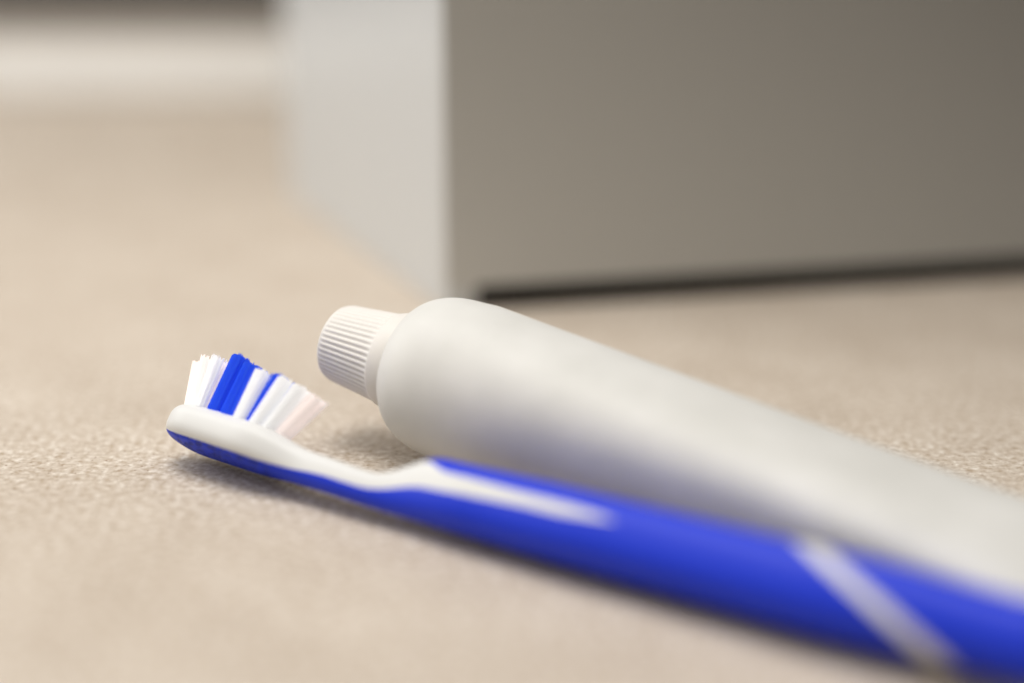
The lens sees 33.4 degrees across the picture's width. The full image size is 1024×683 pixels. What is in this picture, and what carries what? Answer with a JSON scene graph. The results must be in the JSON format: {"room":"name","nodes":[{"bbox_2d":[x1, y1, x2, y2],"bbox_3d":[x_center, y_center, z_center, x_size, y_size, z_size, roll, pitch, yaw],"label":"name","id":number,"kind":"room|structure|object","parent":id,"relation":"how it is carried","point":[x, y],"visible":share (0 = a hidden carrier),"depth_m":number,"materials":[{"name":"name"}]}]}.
{"room":"bathroom","nodes":[
{"label":"bathroom","id":0,"kind":"room"},
{"bbox_2d":[0,0,285,100],"bbox_3d":[-0.133,-0.711,0.644,0.779,1.237,0.050,0,17,0],"label":"wall","id":1,"kind":"structure","parent":0,"point":[51,50],"depth_m":0.79,"materials":[{"name":"grey paint"}]},
{"bbox_2d":[282,0,475,300],"bbox_3d":[-0.025,-0.463,0.408,0.050,0.900,0.162,-7,18,-21],"label":"wall","id":2,"kind":"structure","parent":0,"point":[364,78],"depth_m":0.50,"materials":[{"name":"paint"}]},
{"bbox_2d":[0,101,1023,682],"bbox_3d":[-0.054,-0.062,0.688,2.400,0.030,2.499,0,17,0],"label":"countertop","id":3,"kind":"structure","parent":0,"point":[140,240],"depth_m":0.38,"materials":[{"name":"stone"}]},
{"bbox_2d":[166,353,1023,682],"bbox_3d":[0.010,0.028,0.303,0.191,0.023,0.023,11,20,33],"label":"toothbrush","id":4,"kind":"object","parent":3,"relation":"on","point":[235,413],"visible":1,"depth_m":0.29,"materials":[{"name":"plastic"}]},
{"bbox_2d":[317,298,1023,597],"bbox_3d":[0.046,0.019,0.311,0.198,0.034,0.052,11,20,31],"label":"toothpaste tube","id":5,"kind":"object","parent":3,"relation":"on","point":[466,381],"visible":0.95,"depth_m":0.31,"materials":[{"name":"plastic"}]},
{"bbox_2d":[442,0,1023,306],"bbox_3d":[0.516,-0.546,0.681,1.200,0.900,0.500,-4,17,-12],"label":"wall","id":6,"kind":"structure","parent":0,"point":[595,150],"depth_m":0.46,"materials":[{"name":"grey paint"}]}
]}

